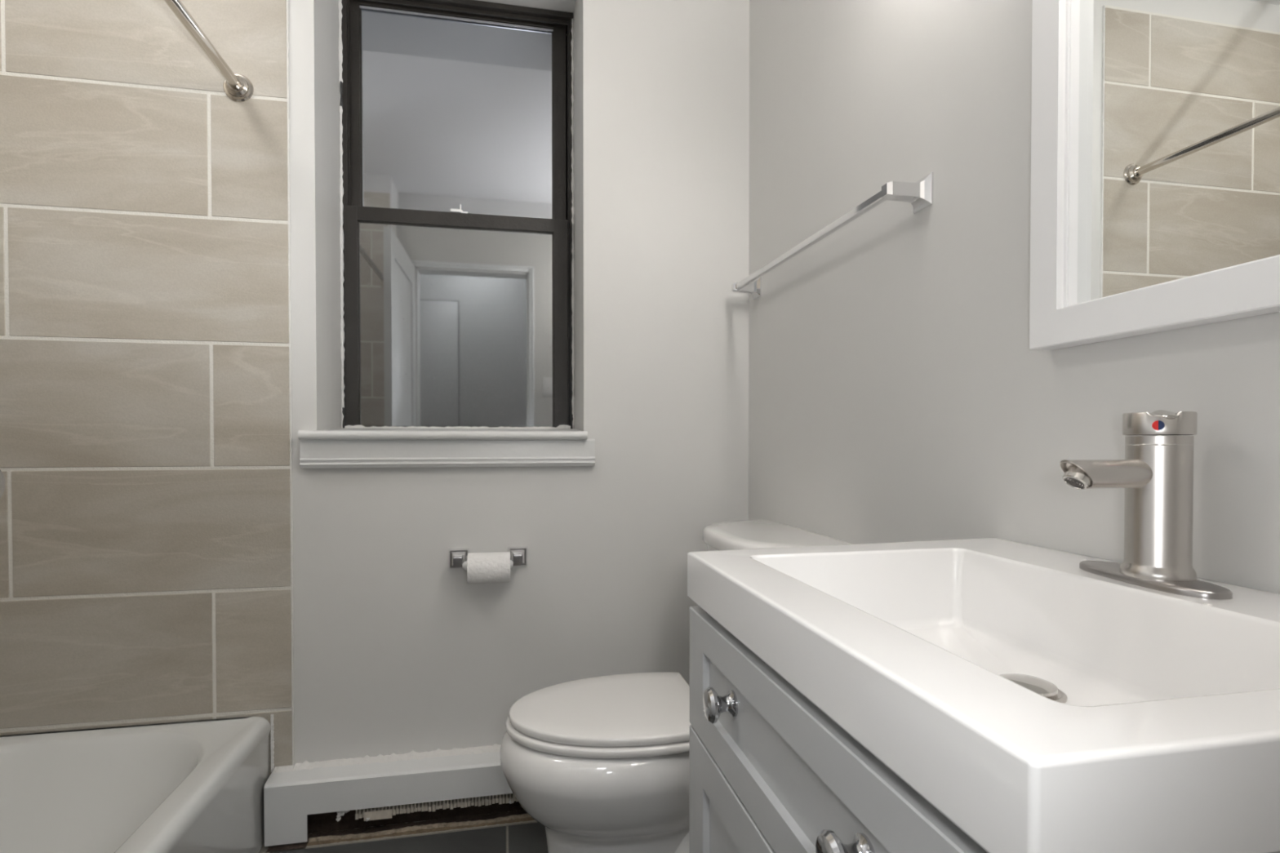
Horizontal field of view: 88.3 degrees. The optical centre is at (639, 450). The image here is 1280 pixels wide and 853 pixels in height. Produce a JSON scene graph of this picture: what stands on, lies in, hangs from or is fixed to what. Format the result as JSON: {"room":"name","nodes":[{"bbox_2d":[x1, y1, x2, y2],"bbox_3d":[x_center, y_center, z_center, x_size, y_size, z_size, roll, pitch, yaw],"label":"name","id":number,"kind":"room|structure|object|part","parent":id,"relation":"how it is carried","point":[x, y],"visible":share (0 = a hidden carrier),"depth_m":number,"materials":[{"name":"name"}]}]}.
{"room":"bathroom","nodes":[
{"label":"bathroom","id":0,"kind":"room"},
{"bbox_2d":[0,0,749,776],"bbox_3d":[-0.711,-0.287,1.907,2.217,2.500,0.408,0,1,-11],"label":"wall","id":1,"kind":"structure","parent":0,"point":[171,317],"depth_m":1.66,"materials":[{"name":"paint"}]},
{"bbox_2d":[164,0,253,102],"bbox_3d":[-0.841,-0.887,0.880,0.068,0.068,1.536,0,1,-11],"label":"shower rod","id":2,"kind":"object","parent":1,"relation":"attached to","point":[237,87],"visible":1,"depth_m":1.50,"materials":[{"name":"silver metal"}]},
{"bbox_2d":[263,743,524,848],"bbox_3d":[-0.299,0.880,1.766,1.268,0.177,0.080,0,1,-11],"label":"baseboard heater","id":3,"kind":"object","parent":1,"relation":"attached to","point":[300,799],"visible":0.46,"depth_m":1.67,"materials":[{"name":"white paint"}]},
{"bbox_3d":[-0.659,0.917,1.659,0.067,0.023,0.002,0,1,-11],"label":"label plate","id":4,"kind":"part","parent":3,"relation":"part of","materials":[{"name":"white metal"}]},
{"bbox_3d":[-0.295,0.891,1.758,1.260,0.153,0.054,0,1,-11],"label":"panel","id":5,"kind":"part","parent":3,"relation":"part of","materials":[{"name":"white metal"}]},
{"bbox_2d":[297,0,595,468],"bbox_3d":[-0.527,-0.660,1.907,0.747,1.402,0.424,0,1,-11],"label":"window","id":6,"kind":"structure","parent":1,"relation":"in","point":[456,117],"depth_m":2.00,"materials":[{"name":"brown metal"}]},
{"bbox_3d":[-0.549,-0.374,2.002,0.565,0.601,0.004,0,1,-11],"label":"glass pane","id":7,"kind":"part","parent":6,"relation":"part of","materials":[{"name":"clear glass"}]},
{"bbox_3d":[-0.546,-0.380,2.005,0.651,0.678,0.028,0,1,-11],"label":"sash","id":8,"kind":"part","parent":6,"relation":"part of","materials":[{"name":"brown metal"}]},
{"bbox_3d":[-0.556,-1.027,2.032,0.567,0.600,0.004,0,1,-11],"label":"glass pane","id":9,"kind":"part","parent":6,"relation":"part of","materials":[{"name":"clear glass"}]},
{"bbox_3d":[-0.553,-1.016,2.035,0.646,0.663,0.026,0,1,-11],"label":"sash","id":10,"kind":"part","parent":6,"relation":"part of","materials":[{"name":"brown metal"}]},
{"bbox_2d":[448,546,527,570],"bbox_3d":[-0.401,0.287,1.743,0.207,0.053,0.068,0,1,-11],"label":"toilet paper holder","id":11,"kind":"object","parent":1,"relation":"attached to","point":[457,557],"visible":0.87,"depth_m":1.75,"materials":[{"name":"silver metal"}]},
{"bbox_3d":[-0.477,0.287,1.730,0.053,0.053,0.064,0,1,-11],"label":"post","id":12,"kind":"part","parent":11,"relation":"part of","materials":[{"name":"silver metal"}]},
{"bbox_2d":[466,551,510,583],"bbox_3d":[-0.393,0.304,1.718,0.108,0.078,0.078,0,1,-11],"label":"toilet paper roll","id":13,"kind":"object","parent":11,"relation":"on","point":[482,567],"visible":0.99,"depth_m":1.69,"materials":[{"name":"white paper"}]},
{"bbox_3d":[-0.326,0.287,1.760,0.053,0.053,0.064,0,1,-11],"label":"post","id":14,"kind":"part","parent":11,"relation":"part of","materials":[{"name":"silver metal"}]},
{"bbox_2d":[258,809,547,852],"bbox_3d":[-0.479,0.998,0.783,2.217,0.062,1.938,0,1,-11],"label":"floor","id":15,"kind":"structure","parent":0,"point":[513,831],"depth_m":1.64,"materials":[{"name":"grey tile"}]},
{"bbox_2d":[0,714,274,852],"bbox_3d":[-1.139,0.828,0.844,0.747,0.300,1.537,0,1,-11],"label":"bathtub","id":16,"kind":"object","parent":15,"relation":"on","point":[194,786],"visible":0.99,"depth_m":1.47,"materials":[{"name":"white ceramic"}]},
{"bbox_2d":[499,519,851,852],"bbox_3d":[0.047,0.579,1.477,0.706,0.781,0.504,0,1,-11],"label":"toilet","id":17,"kind":"object","parent":15,"relation":"on","point":[602,763],"visible":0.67,"depth_m":1.33,"materials":[{"name":"glazed porcelain"},{"name":"plastic"}]},
{"bbox_3d":[-0.078,0.586,1.452,0.428,0.017,0.370,0,1,-11],"label":"seat","id":18,"kind":"part","parent":17,"relation":"part of","materials":[{"name":"white plastic"}]},
{"bbox_3d":[-0.074,0.565,1.452,0.421,0.020,0.360,0,1,-11],"label":"lid","id":19,"kind":"part","parent":17,"relation":"part of","materials":[{"name":"white plastic"}]},
{"bbox_3d":[0.288,0.408,1.524,0.195,0.372,0.444,0,1,-11],"label":"tank","id":20,"kind":"part","parent":17,"relation":"part of","materials":[{"name":"white ceramic"}]},
{"bbox_3d":[0.280,0.206,1.519,0.230,0.037,0.504,0,1,-11],"label":"tank lid","id":21,"kind":"part","parent":17,"relation":"part of","materials":[{"name":"white ceramic"}]},
{"bbox_2d":[688,606,987,852],"bbox_3d":[0.329,0.585,0.613,0.495,0.792,0.547,0,1,-11],"label":"vanity cabinet","id":22,"kind":"object","parent":15,"relation":"on","point":[771,771],"visible":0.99,"depth_m":0.57,"materials":[{"name":"grey paint"}]},
{"bbox_3d":[0.083,0.265,0.689,0.031,0.036,0.036,0,1,-11],"label":"knob","id":23,"kind":"part","parent":22,"relation":"part of","materials":[{"name":"silver metal"}]},
{"bbox_3d":[0.099,0.617,0.706,0.018,0.536,0.274,0,1,-11],"label":"door","id":24,"kind":"part","parent":22,"relation":"part of","materials":[{"name":"grey paint"}]},
{"bbox_3d":[0.135,0.269,0.434,0.031,0.036,0.036,0,1,-11],"label":"knob","id":25,"kind":"part","parent":22,"relation":"part of","materials":[{"name":"silver metal"}]},
{"bbox_2d":[687,537,1279,852],"bbox_3d":[0.341,0.185,0.620,0.468,0.111,0.589,0,1,-11],"label":"sink","id":26,"kind":"object","parent":22,"relation":"in","point":[1039,702],"visible":1,"depth_m":0.46,"materials":[{"name":"white ceramic"}]},
{"bbox_2d":[1059,409,1232,599],"bbox_3d":[0.495,0.045,0.644,0.125,0.170,0.153,1,1,42],"label":"faucet","id":27,"kind":"object","parent":26,"relation":"on","point":[1156,473],"visible":1,"depth_m":0.63,"materials":[{"name":"silver metal"}]},
{"bbox_3d":[0.451,0.022,0.636,0.096,0.028,0.028,0,1,-11],"label":"spout","id":28,"kind":"part","parent":27,"relation":"part of","materials":[{"name":"silver metal"}]},
{"bbox_3d":[0.506,0.126,0.657,0.057,0.007,0.158,0,1,-4],"label":"plate","id":29,"kind":"part","parent":27,"relation":"part of","materials":[{"name":"silver metal"}]},
{"bbox_3d":[0.503,-0.035,0.631,0.022,0.009,0.026,0,1,20],"label":"lever","id":30,"kind":"part","parent":27,"relation":"part of","materials":[{"name":"silver metal"}]},
{"bbox_2d":[748,0,1279,593],"bbox_3d":[0.558,-0.274,0.976,0.100,2.500,1.938,0,1,-11],"label":"wall","id":31,"kind":"structure","parent":0,"point":[898,392],"depth_m":1.07,"materials":[{"name":"paint"}]},
{"bbox_2d":[731,172,933,299],"bbox_3d":[0.368,-0.444,1.471,0.074,0.062,0.798,0,1,-11],"label":"towel bar","id":32,"kind":"object","parent":31,"relation":"attached to","point":[919,193],"visible":1,"depth_m":1.19,"materials":[{"name":"silver metal"}]},
{"bbox_3d":[0.293,-0.454,1.837,0.074,0.052,0.050,0,1,-11],"label":"post","id":33,"kind":"part","parent":32,"relation":"part of","materials":[{"name":"silver metal"}]},
{"bbox_3d":[0.443,-0.434,1.104,0.074,0.052,0.050,0,1,-11],"label":"post","id":34,"kind":"part","parent":32,"relation":"part of","materials":[{"name":"silver metal"}]},
{"bbox_2d":[1029,0,1279,350],"bbox_3d":[0.573,-0.501,0.563,0.031,0.750,0.579,0,1,-11],"label":"framed mirror","id":35,"kind":"object","parent":31,"relation":"attached to","point":[1155,124],"visible":1,"depth_m":0.71,"materials":[{"name":"white paint"}]}
]}

